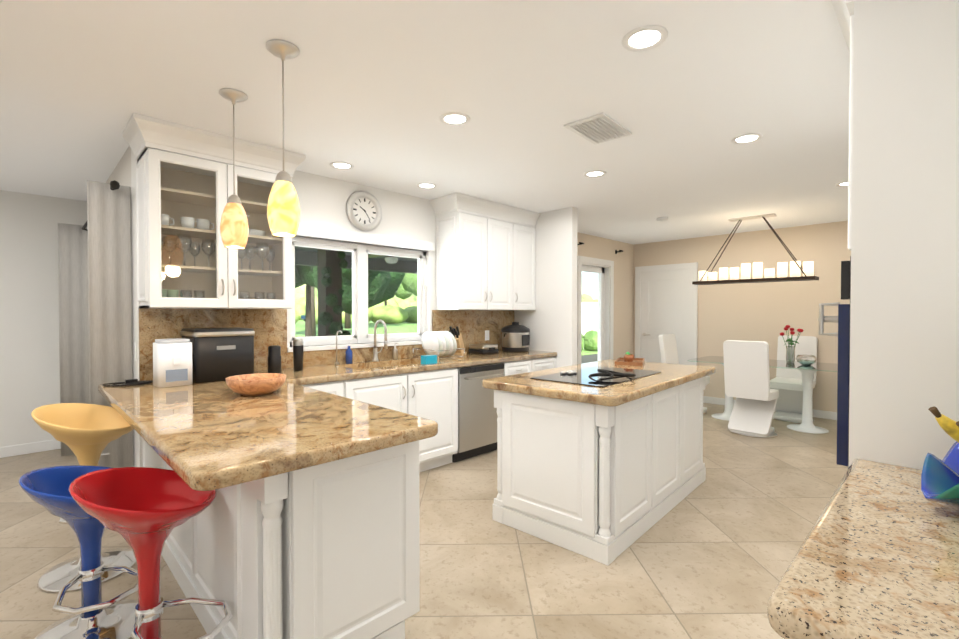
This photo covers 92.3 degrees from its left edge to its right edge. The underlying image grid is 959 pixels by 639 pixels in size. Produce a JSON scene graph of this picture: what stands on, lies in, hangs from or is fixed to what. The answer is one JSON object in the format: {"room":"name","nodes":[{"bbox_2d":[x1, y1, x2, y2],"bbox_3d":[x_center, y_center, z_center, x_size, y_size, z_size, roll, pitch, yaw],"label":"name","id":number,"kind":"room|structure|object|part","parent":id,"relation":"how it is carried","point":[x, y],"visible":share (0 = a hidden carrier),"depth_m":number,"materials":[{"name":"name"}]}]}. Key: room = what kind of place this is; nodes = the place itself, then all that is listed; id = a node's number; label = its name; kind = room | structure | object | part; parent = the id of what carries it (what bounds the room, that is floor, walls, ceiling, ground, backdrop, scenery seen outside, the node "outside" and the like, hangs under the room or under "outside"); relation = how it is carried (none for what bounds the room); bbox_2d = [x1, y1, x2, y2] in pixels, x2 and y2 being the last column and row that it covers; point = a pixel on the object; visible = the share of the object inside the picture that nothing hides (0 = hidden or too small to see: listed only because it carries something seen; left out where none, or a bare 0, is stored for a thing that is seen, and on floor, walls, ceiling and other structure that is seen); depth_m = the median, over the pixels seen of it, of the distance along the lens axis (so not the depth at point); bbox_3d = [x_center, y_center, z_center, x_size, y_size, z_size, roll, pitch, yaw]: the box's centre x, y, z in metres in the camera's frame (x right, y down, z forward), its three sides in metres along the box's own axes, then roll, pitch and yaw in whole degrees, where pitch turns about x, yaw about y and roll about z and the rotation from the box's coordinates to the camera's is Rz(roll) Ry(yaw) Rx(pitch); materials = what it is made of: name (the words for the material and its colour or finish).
{"room":"dining room and kitchen","nodes":[
{"label":"dining room and kitchen","id":0,"kind":"room"},
{"bbox_2d":[0,190,86,446],"bbox_3d":[-5.495,0.057,3.422,4.040,2.500,0.200,-1,1,-45],"label":"wall","id":1,"kind":"structure","parent":0,"point":[29,343],"depth_m":4.43,"materials":[{"name":"white paint"}]},
{"bbox_2d":[0,439,60,457],"bbox_3d":[-5.349,1.257,3.434,3.840,0.100,0.015,-1,1,-45],"label":"baseboard","id":2,"kind":"structure","parent":1,"relation":"attached to","point":[27,448],"depth_m":4.43,"materials":[{"name":"white wood"}]},
{"bbox_2d":[106,145,134,466],"bbox_3d":[-3.170,0.047,4.089,0.200,2.500,2.530,-1,1,-45],"label":"wall","id":3,"kind":"structure","parent":0,"point":[121,173],"depth_m":3.27,"materials":[{"name":"white paint"}]},
{"bbox_2d":[58,180,133,467],"bbox_3d":[-3.108,0.201,3.680,0.289,2.175,2.292,-1,1,-45],"label":"curtain","id":4,"kind":"object","parent":3,"relation":"attached to","point":[95,296],"visible":0.75,"depth_m":3.02,"materials":[{"name":"grey fabric"}]},
{"bbox_2d":[131,149,633,466],"bbox_3d":[0.190,0.026,5.502,6.960,2.500,0.200,-1,1,-45],"label":"wall","id":5,"kind":"structure","parent":0,"point":[323,200],"depth_m":4.38,"materials":[{"name":"white paint"}]},
{"bbox_2d":[134,342,136,360],"bbox_3d":[-2.281,0.213,3.050,0.005,0.120,0.070,-1,1,-45],"label":"electrical outlet plate","id":6,"kind":"object","parent":5,"relation":"attached to","point":[135,348],"depth_m":3.03,"materials":[{"name":"white plastic"}]},
{"bbox_2d":[122,113,304,308],"bbox_3d":[-1.759,-0.630,3.130,1.006,1.113,0.404,-1,1,-45],"label":"upper cabinet","id":7,"kind":"object","parent":5,"relation":"attached to","point":[182,171],"visible":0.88,"depth_m":3.03,"materials":[{"name":"white wood"}]},
{"bbox_2d":[161,214,275,298],"bbox_3d":[-1.789,-0.379,3.150,0.771,0.572,0.190,-1,1,-45],"label":"glassware","id":8,"kind":"object","parent":7,"relation":"in","point":[186,250],"depth_m":3.04,"materials":[{"name":"clear glass"}]},
{"bbox_2d":[287,224,434,351],"bbox_3d":[-1.038,-0.260,4.194,1.480,1.020,0.180,-1,1,-45],"label":"window","id":9,"kind":"structure","parent":5,"relation":"in","point":[360,302],"depth_m":4.16,"materials":[{"name":"white wood"}]},
{"bbox_2d":[346,191,381,230],"bbox_3d":[-1.023,-0.969,4.112,0.356,0.356,0.038,-1,1,-45],"label":"wall clock","id":10,"kind":"object","parent":5,"relation":"attached to","point":[364,210],"visible":1,"depth_m":4.11,"materials":[{"name":"white plastic"}]},
{"bbox_2d":[430,193,539,309],"bbox_3d":[0.096,-0.658,4.970,1.280,1.113,0.403,-1,1,-45],"label":"upper cabinet","id":11,"kind":"object","parent":5,"relation":"attached to","point":[485,254],"visible":1,"depth_m":4.71,"materials":[{"name":"white wood"}]},
{"bbox_2d":[485,330,488,339],"bbox_3d":[0.088,0.181,5.225,0.070,0.114,0.006,-1,1,-45],"label":"electrical outlet plate","id":12,"kind":"object","parent":5,"relation":"attached to","point":[486,338],"depth_m":5.22,"materials":[{"name":"white plastic"}]},
{"bbox_2d":[577,255,613,363],"bbox_3d":[1.679,0.169,6.971,1.000,2.170,0.218,-1,1,-45],"label":"glass door","id":13,"kind":"structure","parent":5,"relation":"attached to","point":[605,311],"depth_m":7.18,"materials":[{"name":"white"}]},
{"bbox_2d":[577,242,622,253],"bbox_3d":[1.803,-1.064,6.871,1.220,0.060,0.106,-1,1,-45],"label":"brackets","id":14,"kind":"object","parent":5,"relation":"attached to","point":[581,243],"visible":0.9,"depth_m":7.21,"materials":[{"name":"grey metal"}]},
{"bbox_2d":[0,403,847,638],"bbox_3d":[-0.605,1.356,3.456,11.000,0.100,7.070,-1,1,-45],"label":"floor","id":15,"kind":"structure","parent":0,"point":[712,555],"depth_m":2.53,"materials":[{"name":"tile"}]},
{"bbox_2d":[19,465,137,638],"bbox_3d":[-1.606,0.977,1.911,0.428,0.706,0.567,-1,1,-45],"label":"stool","id":16,"kind":"object","parent":15,"relation":"on","point":[93,616],"visible":0.77,"depth_m":1.92,"materials":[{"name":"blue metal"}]},
{"bbox_2d":[31,403,135,592],"bbox_3d":[-2.010,0.884,2.381,0.432,0.876,0.565,-1,1,-45],"label":"stool","id":17,"kind":"object","parent":15,"relation":"on","point":[86,433],"visible":0.67,"depth_m":2.39,"materials":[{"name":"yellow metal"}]},
{"bbox_2d":[69,467,231,638],"bbox_3d":[-1.162,0.941,1.634,0.431,0.786,0.544,-1,1,-45],"label":"stool","id":18,"kind":"object","parent":15,"relation":"on","point":[144,512],"visible":0.94,"depth_m":1.65,"materials":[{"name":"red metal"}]},
{"bbox_2d":[143,439,158,467],"bbox_3d":[-1.748,0.879,2.982,0.622,0.868,0.657,-1,1,-45],"label":"base cabinet","id":19,"kind":"object","parent":15,"relation":"on","point":[150,457],"depth_m":2.82,"materials":[{"name":"white wood"}]},
{"bbox_2d":[159,456,190,604],"bbox_3d":[-1.298,0.886,2.528,0.622,0.868,0.621,-1,1,-45],"label":"base cabinet","id":20,"kind":"object","parent":15,"relation":"on","point":[174,553],"depth_m":2.31,"materials":[{"name":"white wood"}]},
{"bbox_2d":[187,439,422,638],"bbox_3d":[-0.780,0.894,2.006,0.622,0.868,0.850,-1,1,-45],"label":"base cabinet","id":21,"kind":"object","parent":15,"relation":"on","point":[329,550],"depth_m":1.68,"materials":[{"name":"white wood"}]},
{"bbox_2d":[106,376,437,490],"bbox_3d":[-1.020,0.432,2.107,0.870,0.052,1.620,-1,1,-45],"label":"countertop","id":22,"kind":"structure","parent":21,"relation":"on","point":[208,436],"depth_m":1.75,"materials":[{"name":"beige stone"}]},
{"bbox_2d":[153,338,192,387],"bbox_3d":[-1.861,0.258,2.795,0.180,0.275,0.215,-1,1,-45],"label":"water dispenser","id":23,"kind":"object","parent":22,"relation":"on","point":[172,363],"visible":1,"depth_m":2.72,"materials":[{"name":"white plastic"}]},
{"bbox_2d":[225,373,285,395],"bbox_3d":[-1.199,0.354,2.478,0.296,0.092,0.296,-1,1,-45],"label":"bowl","id":24,"kind":"object","parent":22,"relation":"on","point":[258,384],"visible":1,"depth_m":2.39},
{"bbox_2d":[302,380,346,397],"bbox_3d":[-1.364,0.874,3.377,0.480,0.868,0.637,-1,1,-45],"label":"base cabinet","id":25,"kind":"object","parent":15,"relation":"on","point":[339,388],"depth_m":3.26,"materials":[{"name":"white wood"}]},
{"bbox_2d":[347,364,458,470],"bbox_3d":[-0.800,0.865,3.937,1.110,0.868,0.637,-1,1,-45],"label":"base cabinet","id":26,"kind":"object","parent":15,"relation":"on","point":[432,395],"depth_m":3.86,"materials":[{"name":"white wood"}]},
{"bbox_2d":[98,308,556,398],"bbox_3d":[-0.746,0.172,3.974,3.895,0.517,0.648,-1,1,-45],"label":"countertop","id":27,"kind":"structure","parent":26,"relation":"on","point":[269,326],"depth_m":3.58,"materials":[{"name":"brown stone"}]},
{"bbox_3d":[-2.119,0.383,2.799,0.267,0.026,0.183,-1,1,-45],"label":"coil of cable","id":28,"kind":"part","parent":27,"relation":"part of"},
{"bbox_2d":[181,327,254,382],"bbox_3d":[-1.752,0.226,3.083,0.360,0.330,0.370,-1,1,-45],"label":"bread box","id":29,"kind":"object","parent":27,"relation":"on","point":[220,354],"visible":0.85,"depth_m":2.94,"materials":[{"name":"black plastic"}]},
{"bbox_2d":[268,345,280,373],"bbox_3d":[-1.472,0.287,3.305,0.090,0.200,0.090,-1,1,-45],"label":"coffee grinder","id":30,"kind":"object","parent":27,"relation":"on","point":[274,358],"visible":0.88,"depth_m":3.27,"materials":[{"name":"black plastic"}]},
{"bbox_2d":[293,339,302,370],"bbox_3d":[-1.365,0.268,3.467,0.074,0.235,0.074,-1,1,-45],"label":"tumbler","id":31,"kind":"object","parent":27,"relation":"on","point":[298,354],"visible":1,"depth_m":3.44,"materials":[{"name":"black plastic"}]},
{"bbox_2d":[334,330,341,364],"bbox_3d":[-1.175,0.234,3.842,0.036,0.291,0.110,-1,1,-45],"label":"filter faucet","id":32,"kind":"object","parent":27,"relation":"on","point":[336,363],"visible":1,"depth_m":3.86,"materials":[{"name":"silver metal"}]},
{"bbox_2d":[345,342,352,363],"bbox_3d":[-1.122,0.286,3.961,0.060,0.184,0.060,0,1,0],"label":"soap bottle","id":33,"kind":"object","parent":27,"relation":"on","point":[348,356],"depth_m":3.94,"materials":[{"name":"blue plastic"}]},
{"bbox_2d":[372,319,387,360],"bbox_3d":[-0.866,0.187,4.105,0.109,0.377,0.215,-1,1,-45],"label":"faucet","id":34,"kind":"object","parent":27,"relation":"on","point":[375,355],"visible":0.98,"depth_m":4.12,"materials":[{"name":"silver metal"}]},
{"bbox_2d":[393,343,398,359],"bbox_3d":[-0.777,0.296,4.300,0.071,0.154,0.043,0,1,30],"label":"soap bottle","id":35,"kind":"object","parent":27,"relation":"on","point":[395,356],"depth_m":4.29,"materials":[{"name":"beige"}]},
{"bbox_2d":[421,355,436,363],"bbox_3d":[-0.434,0.343,3.950,0.120,0.070,0.070,-1,1,-45],"label":"sponge caddy","id":36,"kind":"object","parent":27,"relation":"on","point":[428,359],"visible":1,"depth_m":3.92,"materials":[{"name":"teal plastic"}]},
{"bbox_2d":[413,331,464,360],"bbox_3d":[-0.393,0.241,4.418,0.329,0.260,0.390,-1,1,-45],"label":"dish rack","id":37,"kind":"object","parent":27,"relation":"on","point":[440,343],"visible":1,"depth_m":4.35,"materials":[{"name":"silver metal"}]},
{"bbox_2d":[449,326,466,355],"bbox_3d":[-0.226,0.217,4.654,0.110,0.300,0.291,0,1,17],"label":"knife block","id":38,"kind":"object","parent":27,"relation":"on","point":[457,334],"visible":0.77,"depth_m":4.59,"materials":[{"name":"brown wood"}]},
{"bbox_2d":[469,344,498,354],"bbox_3d":[0.049,0.316,4.939,0.240,0.095,0.265,-1,1,-45],"label":"press","id":39,"kind":"object","parent":27,"relation":"on","point":[483,349],"visible":1,"depth_m":4.86,"materials":[{"name":"black plastic"}]},
{"bbox_2d":[501,322,529,351],"bbox_3d":[0.408,0.194,5.228,0.387,0.330,0.324,-1,1,-45],"label":"pressure cooker","id":40,"kind":"object","parent":27,"relation":"on","point":[515,336],"visible":1,"depth_m":5.10,"materials":[{"name":"silver plastic"}]},
{"bbox_2d":[459,362,506,460],"bbox_3d":[-0.190,0.859,4.536,0.590,0.863,0.631,-1,1,-45],"label":"dishwasher","id":41,"kind":"object","parent":15,"relation":"on","point":[478,416],"depth_m":4.27,"materials":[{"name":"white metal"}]},
{"bbox_2d":[507,357,555,375],"bbox_3d":[0.327,0.849,5.056,0.867,0.868,0.637,-1,1,-45],"label":"base cabinet","id":42,"kind":"object","parent":15,"relation":"on","point":[524,366],"depth_m":4.81,"materials":[{"name":"white wood"}]},
{"bbox_2d":[493,377,705,565],"bbox_3d":[0.960,0.874,3.367,0.818,0.867,1.708,1,1,42],"label":"base cabinet","id":43,"kind":"object","parent":15,"relation":"on","point":[607,485],"visible":0.79,"depth_m":2.75,"materials":[{"name":"white wood"}]},
{"bbox_2d":[482,359,715,405],"bbox_3d":[0.960,0.414,3.360,0.940,0.052,1.830,1,1,42],"label":"countertop","id":44,"kind":"structure","parent":43,"relation":"on","point":[670,376],"depth_m":2.85,"materials":[{"name":"beige stone"}]},
{"bbox_2d":[530,366,660,386],"bbox_3d":[0.833,0.376,3.205,0.935,0.027,0.575,-1,1,-45],"label":"glass cooktop","id":45,"kind":"object","parent":44,"relation":"in","point":[579,376],"visible":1,"depth_m":3.10,"materials":[{"name":"black glass"}]},
{"bbox_2d":[588,369,635,381],"bbox_3d":[0.846,0.360,3.011,0.444,0.050,0.268,-1,1,-45],"label":"sculpture","id":46,"kind":"object","parent":45,"relation":"on","point":[603,372],"visible":1,"depth_m":2.97,"materials":[{"name":"grey metal"}]},
{"bbox_2d":[615,352,644,365],"bbox_3d":[1.301,0.334,3.974,0.220,0.088,0.380,0,1,22],"label":"tray","id":47,"kind":"object","parent":44,"relation":"on","point":[628,359],"visible":1,"depth_m":3.85,"materials":[{"name":"brown wood"}]},
{"bbox_2d":[659,334,709,414],"bbox_3d":[2.841,0.737,6.364,0.477,1.054,0.569,-1,1,-45],"label":"dining chair","id":48,"kind":"object","parent":15,"relation":"on","point":[668,348],"visible":0.25,"depth_m":6.42,"materials":[{"name":"white plastic"}]},
{"bbox_2d":[723,340,778,437],"bbox_3d":[3.063,0.754,5.181,0.569,1.054,0.477,-1,1,-45],"label":"dining chair","id":49,"kind":"object","parent":15,"relation":"on","point":[746,375],"visible":1,"depth_m":5.05,"materials":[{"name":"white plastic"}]},
{"bbox_2d":[687,356,837,433],"bbox_3d":[3.521,0.900,5.652,0.880,0.748,1.600,-1,1,-45],"label":"dining table","id":50,"kind":"object","parent":15,"relation":"on","point":[806,425],"visible":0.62,"depth_m":5.33,"materials":[{"name":"white plastic"}]},
{"bbox_2d":[780,325,803,362],"bbox_3d":[3.785,0.295,5.580,0.175,0.460,0.242,-1,1,-45],"label":"vase","id":51,"kind":"object","parent":50,"relation":"on","point":[790,350],"visible":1,"depth_m":5.57,"materials":[{"name":"clear glass"}]},
{"bbox_2d":[796,355,816,364],"bbox_3d":[3.817,0.473,5.376,0.200,0.110,0.200,-1,1,-45],"label":"bowl","id":52,"kind":"object","parent":50,"relation":"on","point":[806,359],"visible":1,"depth_m":5.31,"materials":[{"name":"white ceramic"}]},
{"bbox_2d":[770,335,817,422],"bbox_3d":[4.014,0.743,5.900,0.569,1.054,0.477,-1,1,-45],"label":"dining chair","id":53,"kind":"object","parent":15,"relation":"on","point":[786,383],"visible":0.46,"depth_m":5.93,"materials":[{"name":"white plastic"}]},
{"bbox_2d":[830,0,854,467],"bbox_3d":[1.687,0.162,1.518,0.783,2.345,0.710,-1,1,-45],"label":"tall cabinet","id":54,"kind":"object","parent":15,"relation":"on","point":[844,10],"depth_m":1.49,"materials":[{"name":"white wood"}]},
{"bbox_2d":[831,0,853,7],"bbox_3d":[1.824,-1.093,1.954,1.938,0.153,0.364,-1,1,-45],"label":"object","id":55,"kind":"structure","parent":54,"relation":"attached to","point":[836,3],"depth_m":1.60,"materials":[{"name":"white"}]},
{"bbox_3d":[1.028,0.911,0.826,0.978,0.868,0.642,-1,1,-45],"label":"base cabinet","id":56,"kind":"object","parent":15,"relation":"on","visible":0},
{"bbox_2d":[767,459,958,638],"bbox_3d":[1.014,0.451,0.817,0.998,0.052,0.657,-1,1,-45],"label":"countertop","id":57,"kind":"structure","parent":56,"relation":"on","point":[876,556],"depth_m":0.79,"materials":[{"name":"stone"}]},
{"bbox_2d":[921,441,958,506],"bbox_3d":[1.204,0.351,0.979,0.388,0.144,0.379,-1,1,-45],"label":"glass fruit bowl","id":58,"kind":"object","parent":57,"relation":"on","point":[939,480],"visible":1,"depth_m":1.06,"materials":[{"name":"blue glass"}]},
{"bbox_2d":[928,406,958,442],"bbox_3d":[1.163,0.286,1.014,0.274,0.155,0.251,-1,1,-45],"label":"bananas","id":59,"kind":"object","parent":58,"relation":"in","point":[949,426],"visible":1,"depth_m":1.09,"materials":[{"name":"yellow food"}]},
{"bbox_2d":[0,0,849,244],"bbox_3d":[-0.605,-1.243,3.418,11.000,0.100,7.070,-1,1,-45],"label":"ceiling","id":60,"kind":"structure","parent":0,"point":[374,90],"depth_m":2.43,"materials":[{"name":"white paint"}]},
{"bbox_2d":[219,88,248,248],"bbox_3d":[-1.287,-0.778,2.416,0.136,0.799,0.136,-1,1,-45],"label":"pendant light","id":61,"kind":"object","parent":60,"relation":"hanging from","point":[234,229],"visible":1,"depth_m":2.38,"materials":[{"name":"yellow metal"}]},
{"bbox_2d":[266,39,299,236],"bbox_3d":[-0.850,-0.769,1.997,0.136,0.804,0.136,-1,1,-45],"label":"pendant light","id":62,"kind":"object","parent":60,"relation":"hanging from","point":[283,211],"visible":1,"depth_m":1.96,"materials":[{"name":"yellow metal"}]},
{"bbox_2d":[330,162,353,169],"bbox_3d":[-1.068,-1.193,3.572,0.182,0.006,0.182,1,1,36],"label":"recessed light","id":63,"kind":"object","parent":60,"relation":"in","point":[338,165],"depth_m":3.57,"materials":[{"name":"white"}]},
{"bbox_2d":[417,183,436,188],"bbox_3d":[-0.472,-1.201,4.136,0.182,0.006,0.182,0,1,18],"label":"recessed light","id":64,"kind":"object","parent":60,"relation":"in","point":[421,185],"depth_m":4.13,"materials":[{"name":"white"}]},
{"bbox_2d":[439,112,469,125],"bbox_3d":[-0.144,-1.180,2.713,0.182,0.006,0.182,1,1,36],"label":"recessed light","id":65,"kind":"object","parent":60,"relation":"in","point":[451,118],"depth_m":2.70,"materials":[{"name":"white"}]},
{"bbox_2d":[583,170,605,177],"bbox_3d":[0.948,-1.196,3.784,0.182,0.006,0.182,1,1,36],"label":"recessed light","id":66,"kind":"object","parent":60,"relation":"in","point":[595,173],"depth_m":3.77,"materials":[{"name":"white"}]},
{"bbox_2d":[564,112,631,143],"bbox_3d":[0.740,-1.173,2.859,0.260,0.022,0.400,1,1,41],"label":"ceiling vent","id":67,"kind":"object","parent":60,"relation":"in","point":[599,128],"visible":1,"depth_m":2.83,"materials":[{"name":"white metal"}]},
{"bbox_2d":[622,25,667,51],"bbox_3d":[0.687,-1.168,1.919,0.182,0.006,0.182,1,1,36],"label":"recessed light","id":68,"kind":"object","parent":60,"relation":"in","point":[644,38],"depth_m":1.91,"materials":[{"name":"white"}]},
{"bbox_2d":[657,217,667,221],"bbox_3d":[2.206,-1.207,5.555,0.130,0.034,0.130,-1,1,-45],"label":"smoke detector","id":69,"kind":"object","parent":60,"relation":"attached to","point":[661,219],"visible":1,"depth_m":5.51,"materials":[{"name":"white plastic"}]},
{"bbox_2d":[731,133,762,143],"bbox_3d":[1.752,-1.184,3.018,0.182,0.006,0.182,0,1,18],"label":"recessed light","id":70,"kind":"object","parent":60,"relation":"in","point":[750,137],"depth_m":3.01,"materials":[{"name":"white"}]},
{"bbox_2d":[692,213,818,284],"bbox_3d":[3.252,-0.834,5.500,0.240,0.779,1.280,-1,1,-45],"label":"chandelier","id":71,"kind":"object","parent":60,"relation":"hanging from","point":[807,270],"visible":1,"depth_m":5.42,"materials":[{"name":"brown metal"}]},
{"bbox_2d":[836,181,847,186],"bbox_3d":[3.261,-1.200,4.066,0.182,0.006,0.182,1,1,36],"label":"recessed light","id":72,"kind":"object","parent":60,"relation":"in","point":[842,184],"depth_m":4.10,"materials":[{"name":"white"}]},
{"bbox_2d":[514,207,577,367],"bbox_3d":[0.741,0.029,5.317,0.100,2.500,0.840,-1,1,-45],"label":"wall","id":73,"kind":"structure","parent":0,"point":[550,322],"depth_m":5.12,"materials":[{"name":"white paint"}]},
{"bbox_2d":[633,221,850,411],"bbox_3d":[4.117,0.013,6.345,0.200,2.500,4.140,-1,1,-45],"label":"wall","id":74,"kind":"structure","parent":0,"point":[767,312],"depth_m":6.35,"materials":[{"name":"beige paint"}]},
{"bbox_2d":[635,262,697,364],"bbox_3d":[2.940,0.189,7.327,0.088,2.120,0.990,-1,1,-45],"label":"door","id":75,"kind":"structure","parent":74,"relation":"in","point":[666,299],"depth_m":7.31,"materials":[{"name":"white wood"}]},
{"bbox_2d":[703,396,836,419],"bbox_3d":[4.407,1.220,5.917,0.015,0.100,3.100,-1,1,-45],"label":"baseboard","id":76,"kind":"structure","parent":74,"relation":"attached to","point":[712,400],"depth_m":5.97,"materials":[{"name":"white wood"}]},
{"bbox_2d":[849,0,958,469],"bbox_3d":[1.395,0.190,1.197,0.080,2.299,0.670,-1,1,-45],"label":"wall","id":77,"kind":"structure","parent":0,"point":[904,340],"depth_m":1.32,"materials":[{"name":"white paint"}]},
{"label":"outside","id":78,"kind":"structure","parent":0,"visible":0},
{"bbox_2d":[295,319,597,355],"bbox_3d":[-34.931,-0.061,105.977,400.000,0.020,320.000,-1,1,-45],"label":"lawn","id":79,"kind":"structure","parent":78,"point":[301,332],"depth_m":43.60,"materials":[{"name":"green plant"}]},
{"bbox_2d":[311,286,315,336],"bbox_3d":[-10.077,-3.637,27.704,6.621,9.445,5.368,-1,1,-45],"label":"tree","id":80,"kind":"object","parent":79,"relation":"on","point":[313,313],"depth_m":27.60,"materials":[{"name":"brown plant"}]},
{"bbox_2d":[344,312,350,328],"bbox_3d":[-12.153,-5.696,43.593,12.778,13.092,12.326,-1,1,-45],"label":"tree","id":81,"kind":"object","parent":79,"relation":"on","point":[347,315],"depth_m":43.45,"materials":[{"name":"brown plant"}]},
{"bbox_2d":[295,265,404,336],"bbox_3d":[-5.793,-1.732,14.583,6.439,6.023,7.565,-1,1,-45],"label":"tree","id":82,"kind":"object","parent":79,"relation":"on","point":[377,293],"depth_m":13.87,"materials":[{"name":"green plant"}]},
{"bbox_2d":[295,305,417,323],"bbox_3d":[6.507,-1.030,83.925,111.282,2.567,6.972,-1,1,-45],"label":"bushes","id":83,"kind":"object","parent":79,"relation":"on","point":[389,318],"depth_m":62.04,"materials":[{"name":"green plant"}]},
{"bbox_2d":[384,284,411,305],"bbox_3d":[-15.530,-5.574,74.900,9.172,11.921,9.362,-1,1,-45],"label":"tree","id":84,"kind":"object","parent":79,"relation":"on","point":[400,294],"depth_m":72.81,"materials":[{"name":"green plant"}]},
{"bbox_2d":[401,273,417,296],"bbox_3d":[-7.160,-4.823,59.568,8.374,10.873,9.902,-1,1,-45],"label":"tree","id":85,"kind":"object","parent":79,"relation":"on","point":[409,278],"depth_m":56.39,"materials":[{"name":"green plant"}]},
{"bbox_2d":[295,297,597,319],"bbox_3d":[-18.085,-3.209,115.523,262.536,5.989,9.695,-1,1,-45],"label":"hedge","id":86,"kind":"object","parent":79,"relation":"on","point":[299,307],"depth_m":107.65,"materials":[{"name":"green plant"}]},
{"bbox_2d":[295,284,597,301],"bbox_3d":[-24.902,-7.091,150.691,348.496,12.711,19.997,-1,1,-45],"label":"tree","id":87,"kind":"object","parent":79,"relation":"on","point":[301,289],"depth_m":122.83,"materials":[{"name":"green plant"}]},
{"bbox_2d":[581,330,597,350],"bbox_3d":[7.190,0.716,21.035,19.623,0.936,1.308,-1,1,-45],"label":"bush","id":88,"kind":"object","parent":79,"relation":"on","point":[591,337],"depth_m":17.73,"materials":[{"name":"green plant"}]},
{"bbox_2d":[582,302,597,335],"bbox_3d":[7.460,0.194,22.495,25.500,1.938,0.200,-1,1,-45],"label":"wall","id":89,"kind":"structure","parent":79,"relation":"on","point":[587,319],"depth_m":19.59,"materials":[{"name":"white paint"}]},
{"bbox_3d":[-0.624,1.302,8.469,9.560,0.100,5.130,-1,1,-45],"label":"patio slab","id":90,"kind":"object","parent":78,"visible":0},
{"bbox_2d":[318,249,350,335],"bbox_3d":[-2.352,-0.023,7.470,0.511,2.578,0.544,-1,1,-45],"label":"patio column","id":91,"kind":"structure","parent":90,"relation":"on","point":[329,300],"depth_m":7.42,"materials":[{"name":"black wood"}]},
{"bbox_2d":[295,246,417,273],"bbox_3d":[-0.624,-1.278,8.431,9.560,0.420,5.130,-1,1,-45],"label":"roof","id":92,"kind":"structure","parent":91,"relation":"on","point":[397,266],"depth_m":10.04,"materials":[{"name":"grey"}]},
{"bbox_2d":[343,251,398,263],"bbox_3d":[-1.250,-1.033,6.415,1.292,0.530,1.235,-1,1,-45],"label":"fan","id":93,"kind":"object","parent":92,"relation":"hanging from","point":[389,259],"depth_m":6.34,"materials":[{"name":"grey"}]}
]}

